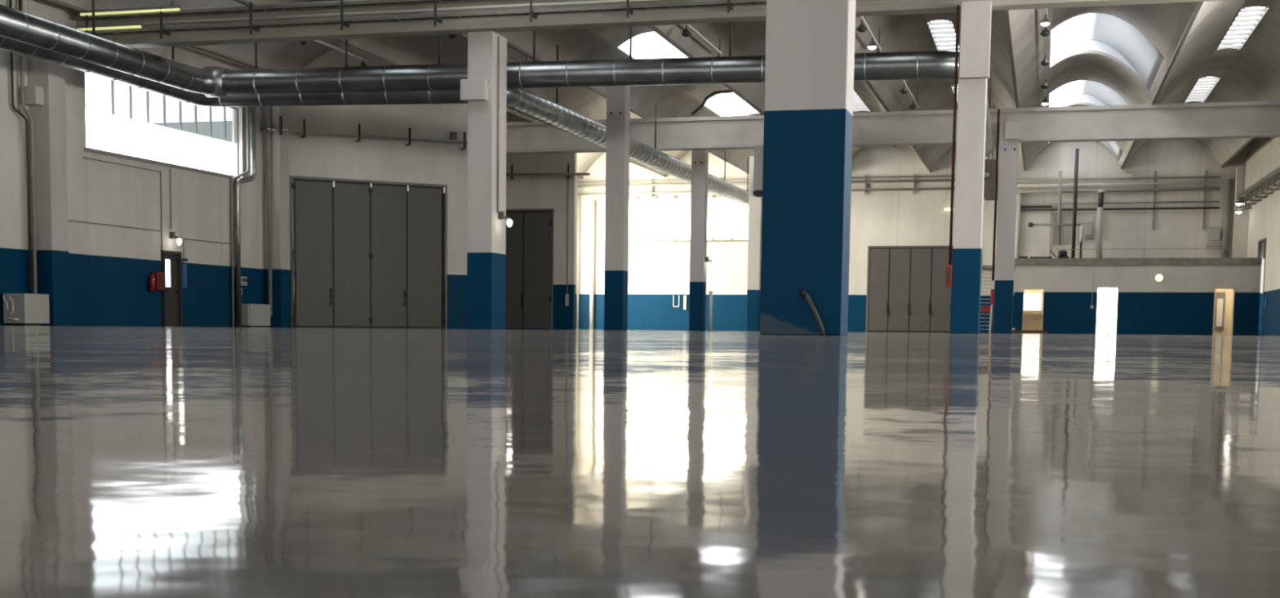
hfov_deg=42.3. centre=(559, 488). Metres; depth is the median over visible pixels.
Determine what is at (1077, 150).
steel post
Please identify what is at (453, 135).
junction box
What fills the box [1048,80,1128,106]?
window
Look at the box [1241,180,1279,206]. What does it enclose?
pipe
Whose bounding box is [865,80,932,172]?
trim
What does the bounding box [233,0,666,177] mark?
trim
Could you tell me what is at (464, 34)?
track
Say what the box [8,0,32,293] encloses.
downpipe
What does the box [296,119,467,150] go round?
pipe
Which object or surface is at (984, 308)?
box
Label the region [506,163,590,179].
pipe
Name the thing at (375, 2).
cable tray
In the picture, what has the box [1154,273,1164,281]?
wall lamp
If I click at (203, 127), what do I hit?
building
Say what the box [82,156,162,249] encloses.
conduit
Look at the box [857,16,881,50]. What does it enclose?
track
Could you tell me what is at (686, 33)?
lamp
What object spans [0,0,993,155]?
air duct
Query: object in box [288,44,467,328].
wall
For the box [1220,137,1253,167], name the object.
trim
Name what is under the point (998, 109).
riser pipe
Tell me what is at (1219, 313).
door frame
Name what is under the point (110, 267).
wall
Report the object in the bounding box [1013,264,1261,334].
wall
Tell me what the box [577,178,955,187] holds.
pipe
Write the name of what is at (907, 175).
pipe
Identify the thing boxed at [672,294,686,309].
wall rack
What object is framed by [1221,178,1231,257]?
duct riser
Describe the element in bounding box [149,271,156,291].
fire extinguisher
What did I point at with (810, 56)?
concrete pillar
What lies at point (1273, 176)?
cable tray
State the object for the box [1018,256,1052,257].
bundle
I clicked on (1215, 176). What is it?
pipe
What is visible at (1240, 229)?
concrete pillar
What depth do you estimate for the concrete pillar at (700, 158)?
64.52 m
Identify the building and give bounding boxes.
[151,120,232,326]
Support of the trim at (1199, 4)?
attached to the ceiling
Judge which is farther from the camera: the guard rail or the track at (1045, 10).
the guard rail
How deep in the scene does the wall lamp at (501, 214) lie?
41.31 m
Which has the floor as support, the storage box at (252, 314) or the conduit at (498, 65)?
the storage box at (252, 314)
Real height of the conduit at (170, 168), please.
1.750 m
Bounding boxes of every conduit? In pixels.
[67,219,159,231]
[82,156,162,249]
[169,168,171,228]
[182,238,230,285]
[497,35,499,212]
[566,177,568,293]
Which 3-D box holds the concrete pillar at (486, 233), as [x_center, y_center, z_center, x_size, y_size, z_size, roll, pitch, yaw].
[-1.915,-7.646,41.334,0.750,7.270,1.380,2,6,16]
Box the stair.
[979,246,1014,333]
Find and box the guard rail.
[1055,248,1233,257]
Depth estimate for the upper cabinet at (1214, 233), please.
80.24 m
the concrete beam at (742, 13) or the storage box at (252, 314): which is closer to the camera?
the concrete beam at (742, 13)
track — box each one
[315,40,368,61]
[462,33,526,62]
[684,23,722,55]
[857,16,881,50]
[898,49,919,107]
[1043,8,1047,99]
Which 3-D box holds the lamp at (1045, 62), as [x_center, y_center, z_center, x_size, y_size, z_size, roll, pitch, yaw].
[15.494,-13.663,52.761,0.300,0.310,0.295,2,6,16]
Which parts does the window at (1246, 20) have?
pane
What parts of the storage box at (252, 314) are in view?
foot rail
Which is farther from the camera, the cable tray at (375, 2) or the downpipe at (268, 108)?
the downpipe at (268, 108)
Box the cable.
[690,89,733,115]
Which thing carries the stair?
on the floor
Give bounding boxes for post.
[708,290,712,330]
[1071,148,1079,257]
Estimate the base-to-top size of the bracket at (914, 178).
1.000 m
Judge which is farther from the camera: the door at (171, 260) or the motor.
the motor
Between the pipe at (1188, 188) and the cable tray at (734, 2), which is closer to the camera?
the cable tray at (734, 2)
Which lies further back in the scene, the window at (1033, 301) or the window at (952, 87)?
the window at (1033, 301)
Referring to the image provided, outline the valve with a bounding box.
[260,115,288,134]
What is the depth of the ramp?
75.97 m
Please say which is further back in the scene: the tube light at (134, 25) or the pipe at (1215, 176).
the pipe at (1215, 176)
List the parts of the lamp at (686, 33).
lamp shade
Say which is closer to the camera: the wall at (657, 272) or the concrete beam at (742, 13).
the concrete beam at (742, 13)
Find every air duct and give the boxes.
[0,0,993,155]
[0,35,748,206]
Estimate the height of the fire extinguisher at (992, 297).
2.000 m
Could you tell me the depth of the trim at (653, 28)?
48.49 m
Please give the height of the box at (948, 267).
0.480 m
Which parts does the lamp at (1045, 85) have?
lamp shade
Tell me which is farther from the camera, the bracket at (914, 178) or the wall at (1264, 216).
the bracket at (914, 178)
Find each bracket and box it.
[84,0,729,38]
[650,178,653,197]
[864,174,866,194]
[912,173,915,194]
[1151,170,1156,230]
[1202,169,1207,229]
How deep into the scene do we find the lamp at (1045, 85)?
57.65 m
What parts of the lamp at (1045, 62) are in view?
lamp shade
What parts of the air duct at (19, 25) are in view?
hanger rod, hanger rod, hanger rod, hanger rod, hanger rod, hanger rod, hanger rod, hanger rod, hanger rod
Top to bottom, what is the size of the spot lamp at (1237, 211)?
0.276 m
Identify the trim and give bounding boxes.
[45,0,582,178]
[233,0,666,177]
[506,40,749,174]
[648,25,764,115]
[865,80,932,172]
[1004,9,1026,170]
[1120,1,1203,168]
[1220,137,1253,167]
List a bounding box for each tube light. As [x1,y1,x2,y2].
[75,22,142,31]
[79,5,181,15]
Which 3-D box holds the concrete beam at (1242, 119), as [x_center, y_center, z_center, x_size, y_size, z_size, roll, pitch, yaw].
[10.292,-13.407,61.738,33.880,1.195,0.600,2,6,16]
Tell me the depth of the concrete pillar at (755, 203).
76.56 m
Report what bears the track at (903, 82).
hanging from the ceiling
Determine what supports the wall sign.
attached to the wall at (110, 267)
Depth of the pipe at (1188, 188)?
81.20 m
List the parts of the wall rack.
plate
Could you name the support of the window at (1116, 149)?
attached to the ceiling
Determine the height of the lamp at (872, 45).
0.310 m
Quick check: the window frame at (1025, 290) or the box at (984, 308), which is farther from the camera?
the window frame at (1025, 290)
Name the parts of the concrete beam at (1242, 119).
raised panel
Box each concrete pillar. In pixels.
[19,56,70,325]
[263,106,290,327]
[460,31,506,328]
[604,85,630,329]
[688,150,708,330]
[746,155,762,330]
[760,0,855,335]
[950,0,991,333]
[993,121,1022,333]
[1231,165,1248,257]
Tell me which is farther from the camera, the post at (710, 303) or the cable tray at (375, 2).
the post at (710, 303)
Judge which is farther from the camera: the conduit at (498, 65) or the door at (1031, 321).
the door at (1031, 321)
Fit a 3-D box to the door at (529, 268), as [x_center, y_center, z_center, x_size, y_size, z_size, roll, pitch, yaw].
[-1.624,-9.419,70.812,2.780,5.100,0.170,2,6,16]
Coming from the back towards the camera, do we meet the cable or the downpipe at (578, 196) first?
the downpipe at (578, 196)
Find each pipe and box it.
[94,0,733,35]
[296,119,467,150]
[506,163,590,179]
[577,175,955,182]
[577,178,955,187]
[577,186,955,195]
[948,4,959,264]
[991,108,999,279]
[1017,175,1220,181]
[1017,181,1220,186]
[1017,186,1220,193]
[1020,200,1219,204]
[1020,206,1219,210]
[1094,189,1104,257]
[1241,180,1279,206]
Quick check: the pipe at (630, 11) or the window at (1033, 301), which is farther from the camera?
the window at (1033, 301)
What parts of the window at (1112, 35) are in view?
pane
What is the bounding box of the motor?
[1049,249,1069,257]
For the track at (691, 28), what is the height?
0.493 m
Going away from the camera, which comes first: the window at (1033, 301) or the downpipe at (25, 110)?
the downpipe at (25, 110)
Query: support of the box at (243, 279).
attached to the wall at (110, 267)
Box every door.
[160,249,187,326]
[289,175,447,328]
[505,208,553,328]
[865,244,953,332]
[1022,288,1044,329]
[1095,286,1118,333]
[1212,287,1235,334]
[1257,237,1266,334]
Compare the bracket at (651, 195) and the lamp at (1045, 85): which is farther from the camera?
the bracket at (651, 195)
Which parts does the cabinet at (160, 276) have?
cabinet door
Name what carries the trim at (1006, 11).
attached to the ceiling
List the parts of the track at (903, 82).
rail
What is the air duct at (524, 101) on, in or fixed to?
hanging from the ceiling
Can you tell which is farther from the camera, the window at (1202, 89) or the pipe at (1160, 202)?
the pipe at (1160, 202)
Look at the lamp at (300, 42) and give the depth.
49.99 m
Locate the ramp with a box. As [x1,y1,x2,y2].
[1012,327,1047,333]
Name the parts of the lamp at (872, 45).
lamp shade, bulb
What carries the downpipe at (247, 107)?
attached to the wall at (110, 267)
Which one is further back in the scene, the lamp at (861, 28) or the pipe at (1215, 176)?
the pipe at (1215, 176)
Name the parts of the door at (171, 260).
pane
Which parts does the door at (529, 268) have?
handle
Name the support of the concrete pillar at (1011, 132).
on the floor
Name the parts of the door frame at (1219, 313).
door, pane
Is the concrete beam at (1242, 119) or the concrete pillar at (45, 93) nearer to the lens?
the concrete pillar at (45, 93)
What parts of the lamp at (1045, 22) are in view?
bulb, lamp shade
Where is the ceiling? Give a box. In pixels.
[58,0,1279,177]
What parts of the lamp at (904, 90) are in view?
lamp shade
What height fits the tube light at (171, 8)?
0.123 m
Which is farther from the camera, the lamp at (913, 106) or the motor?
the motor
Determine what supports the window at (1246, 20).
attached to the ceiling
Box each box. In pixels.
[2,293,49,325]
[240,275,247,285]
[240,303,270,326]
[449,131,457,139]
[564,293,568,305]
[752,145,763,196]
[945,264,952,286]
[981,305,991,333]
[1264,296,1267,308]
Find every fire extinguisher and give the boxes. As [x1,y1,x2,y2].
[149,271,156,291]
[990,288,994,333]
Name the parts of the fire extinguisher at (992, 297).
post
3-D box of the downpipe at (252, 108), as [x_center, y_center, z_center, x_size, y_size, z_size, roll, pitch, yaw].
[-10.021,-8.957,52.401,0.245,7.600,0.951,4,7,33]
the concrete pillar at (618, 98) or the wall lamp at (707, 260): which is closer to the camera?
the concrete pillar at (618, 98)
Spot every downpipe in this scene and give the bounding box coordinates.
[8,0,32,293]
[17,0,37,293]
[230,106,249,326]
[233,106,255,326]
[266,106,272,315]
[576,191,580,328]
[589,200,595,328]
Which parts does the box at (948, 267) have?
box door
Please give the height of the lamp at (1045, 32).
0.310 m
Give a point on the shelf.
(1206, 244)
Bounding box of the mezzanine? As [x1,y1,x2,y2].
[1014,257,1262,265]
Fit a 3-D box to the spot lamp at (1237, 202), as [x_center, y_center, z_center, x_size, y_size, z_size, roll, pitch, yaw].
[32.152,-13.479,77.718,0.723,0.276,0.331,2,6,16]
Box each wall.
[0,0,390,328]
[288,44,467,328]
[506,111,577,328]
[575,138,1249,333]
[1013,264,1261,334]
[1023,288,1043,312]
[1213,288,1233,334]
[1246,137,1279,335]
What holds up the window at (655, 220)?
in the wall at (657, 272)
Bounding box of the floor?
[0,324,1279,597]
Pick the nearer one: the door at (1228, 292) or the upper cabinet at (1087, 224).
the door at (1228, 292)
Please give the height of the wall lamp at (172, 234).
0.380 m
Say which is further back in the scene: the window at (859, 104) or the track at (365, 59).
the window at (859, 104)
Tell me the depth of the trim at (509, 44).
56.84 m
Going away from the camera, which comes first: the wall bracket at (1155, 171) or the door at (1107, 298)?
the door at (1107, 298)
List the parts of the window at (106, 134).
pane, sill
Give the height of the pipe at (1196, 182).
0.114 m
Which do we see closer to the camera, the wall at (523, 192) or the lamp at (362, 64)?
the lamp at (362, 64)
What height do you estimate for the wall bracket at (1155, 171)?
2.850 m
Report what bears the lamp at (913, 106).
hanging from the track at (903, 82)
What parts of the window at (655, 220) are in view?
sill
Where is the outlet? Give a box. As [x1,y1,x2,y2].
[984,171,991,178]
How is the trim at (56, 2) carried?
attached to the ceiling
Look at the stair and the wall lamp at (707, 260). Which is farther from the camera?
the stair
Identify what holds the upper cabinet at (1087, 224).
attached to the wall at (657, 272)
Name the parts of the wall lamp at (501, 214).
bulb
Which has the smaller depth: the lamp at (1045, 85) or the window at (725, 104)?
the lamp at (1045, 85)
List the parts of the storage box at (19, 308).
foot rail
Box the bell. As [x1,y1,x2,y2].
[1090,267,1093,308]
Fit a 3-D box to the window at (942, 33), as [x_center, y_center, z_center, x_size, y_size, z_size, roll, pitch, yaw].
[12.973,-15.094,55.457,0.880,0.206,7.660,2,6,16]
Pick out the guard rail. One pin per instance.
(1102, 248)
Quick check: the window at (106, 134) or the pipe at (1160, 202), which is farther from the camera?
the pipe at (1160, 202)
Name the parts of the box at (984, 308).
post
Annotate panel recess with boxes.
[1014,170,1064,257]
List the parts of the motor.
motor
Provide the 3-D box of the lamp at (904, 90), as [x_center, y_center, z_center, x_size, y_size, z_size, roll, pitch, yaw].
[11.719,-13.615,56.278,0.300,0.310,0.295,2,6,16]
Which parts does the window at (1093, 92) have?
pane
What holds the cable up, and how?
hanging from the ceiling
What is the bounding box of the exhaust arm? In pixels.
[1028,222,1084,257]
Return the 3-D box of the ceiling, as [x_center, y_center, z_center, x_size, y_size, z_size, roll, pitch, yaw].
[2.520,-12.497,36.269,41.400,1.780,101.600,2,6,16]
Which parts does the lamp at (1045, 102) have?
lamp shade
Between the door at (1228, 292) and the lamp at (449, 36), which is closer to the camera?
the lamp at (449, 36)
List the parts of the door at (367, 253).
handle, handle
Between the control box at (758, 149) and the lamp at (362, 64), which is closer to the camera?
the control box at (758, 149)
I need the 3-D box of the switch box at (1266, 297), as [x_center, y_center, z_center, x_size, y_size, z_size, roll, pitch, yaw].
[30.463,-8.034,71.248,0.079,0.500,0.300,2,6,16]
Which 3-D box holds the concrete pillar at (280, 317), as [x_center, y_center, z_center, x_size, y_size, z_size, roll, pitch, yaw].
[-9.324,-9.374,54.422,0.570,8.050,0.700,2,6,16]
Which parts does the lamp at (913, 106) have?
lamp shade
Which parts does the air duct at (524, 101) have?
hanger rod, hanger rod, hanger rod, hanger rod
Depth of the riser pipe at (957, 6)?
37.02 m
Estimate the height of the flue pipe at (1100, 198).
3.625 m
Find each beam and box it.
[73,0,1228,48]
[506,100,1279,154]
[1244,137,1279,190]
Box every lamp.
[169,231,182,244]
[297,40,306,45]
[359,59,367,66]
[446,34,456,39]
[498,211,512,226]
[680,25,691,37]
[705,256,714,266]
[856,20,866,32]
[866,38,876,49]
[899,84,908,93]
[908,100,916,109]
[1040,14,1050,26]
[1040,26,1050,36]
[1040,55,1049,66]
[1040,80,1048,88]
[1040,97,1048,105]
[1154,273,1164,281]
[1235,199,1249,205]
[1235,207,1251,213]
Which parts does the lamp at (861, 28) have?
lamp shade, bulb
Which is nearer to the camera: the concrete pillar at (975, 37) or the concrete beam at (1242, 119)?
the concrete pillar at (975, 37)
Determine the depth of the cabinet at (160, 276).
47.67 m
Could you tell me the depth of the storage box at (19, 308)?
40.62 m
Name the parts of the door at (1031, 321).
panel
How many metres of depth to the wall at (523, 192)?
70.29 m
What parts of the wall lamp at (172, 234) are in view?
bulb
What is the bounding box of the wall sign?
[182,263,186,288]
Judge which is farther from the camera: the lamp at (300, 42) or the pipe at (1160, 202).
the pipe at (1160, 202)
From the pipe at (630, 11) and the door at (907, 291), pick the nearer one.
the pipe at (630, 11)
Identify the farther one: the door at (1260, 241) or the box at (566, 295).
the door at (1260, 241)
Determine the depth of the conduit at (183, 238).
49.25 m
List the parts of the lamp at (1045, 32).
bulb, lamp shade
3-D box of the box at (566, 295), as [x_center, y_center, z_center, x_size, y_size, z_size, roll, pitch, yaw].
[0.299,-8.053,70.357,0.140,0.500,0.089,2,6,16]
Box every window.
[84,80,240,179]
[617,31,687,58]
[628,195,748,242]
[704,92,756,115]
[853,88,871,112]
[924,19,959,51]
[949,84,958,106]
[1023,292,1042,311]
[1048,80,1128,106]
[1048,141,1123,160]
[1049,13,1164,90]
[1182,75,1222,102]
[1214,5,1271,50]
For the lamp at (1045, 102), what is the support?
hanging from the track at (1045, 10)
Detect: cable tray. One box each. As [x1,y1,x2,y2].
[77,0,484,20]
[84,0,766,35]
[1236,165,1279,207]
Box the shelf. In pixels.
[1206,244,1220,245]
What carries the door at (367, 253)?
in the wall at (315, 156)
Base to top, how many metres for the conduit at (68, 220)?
0.036 m
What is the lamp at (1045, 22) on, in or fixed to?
hanging from the track at (1045, 10)
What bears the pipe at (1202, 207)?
attached to the wall bracket at (1155, 171)
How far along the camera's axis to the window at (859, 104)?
71.77 m
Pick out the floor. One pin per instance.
(136, 461)
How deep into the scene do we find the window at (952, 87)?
66.82 m
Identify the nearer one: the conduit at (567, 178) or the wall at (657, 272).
the conduit at (567, 178)
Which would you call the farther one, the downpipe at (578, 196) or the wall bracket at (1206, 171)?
the downpipe at (578, 196)
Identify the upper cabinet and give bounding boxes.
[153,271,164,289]
[1084,221,1093,239]
[1206,226,1220,245]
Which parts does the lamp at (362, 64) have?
lamp shade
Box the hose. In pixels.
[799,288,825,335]
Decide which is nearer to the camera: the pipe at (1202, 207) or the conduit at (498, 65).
the conduit at (498, 65)

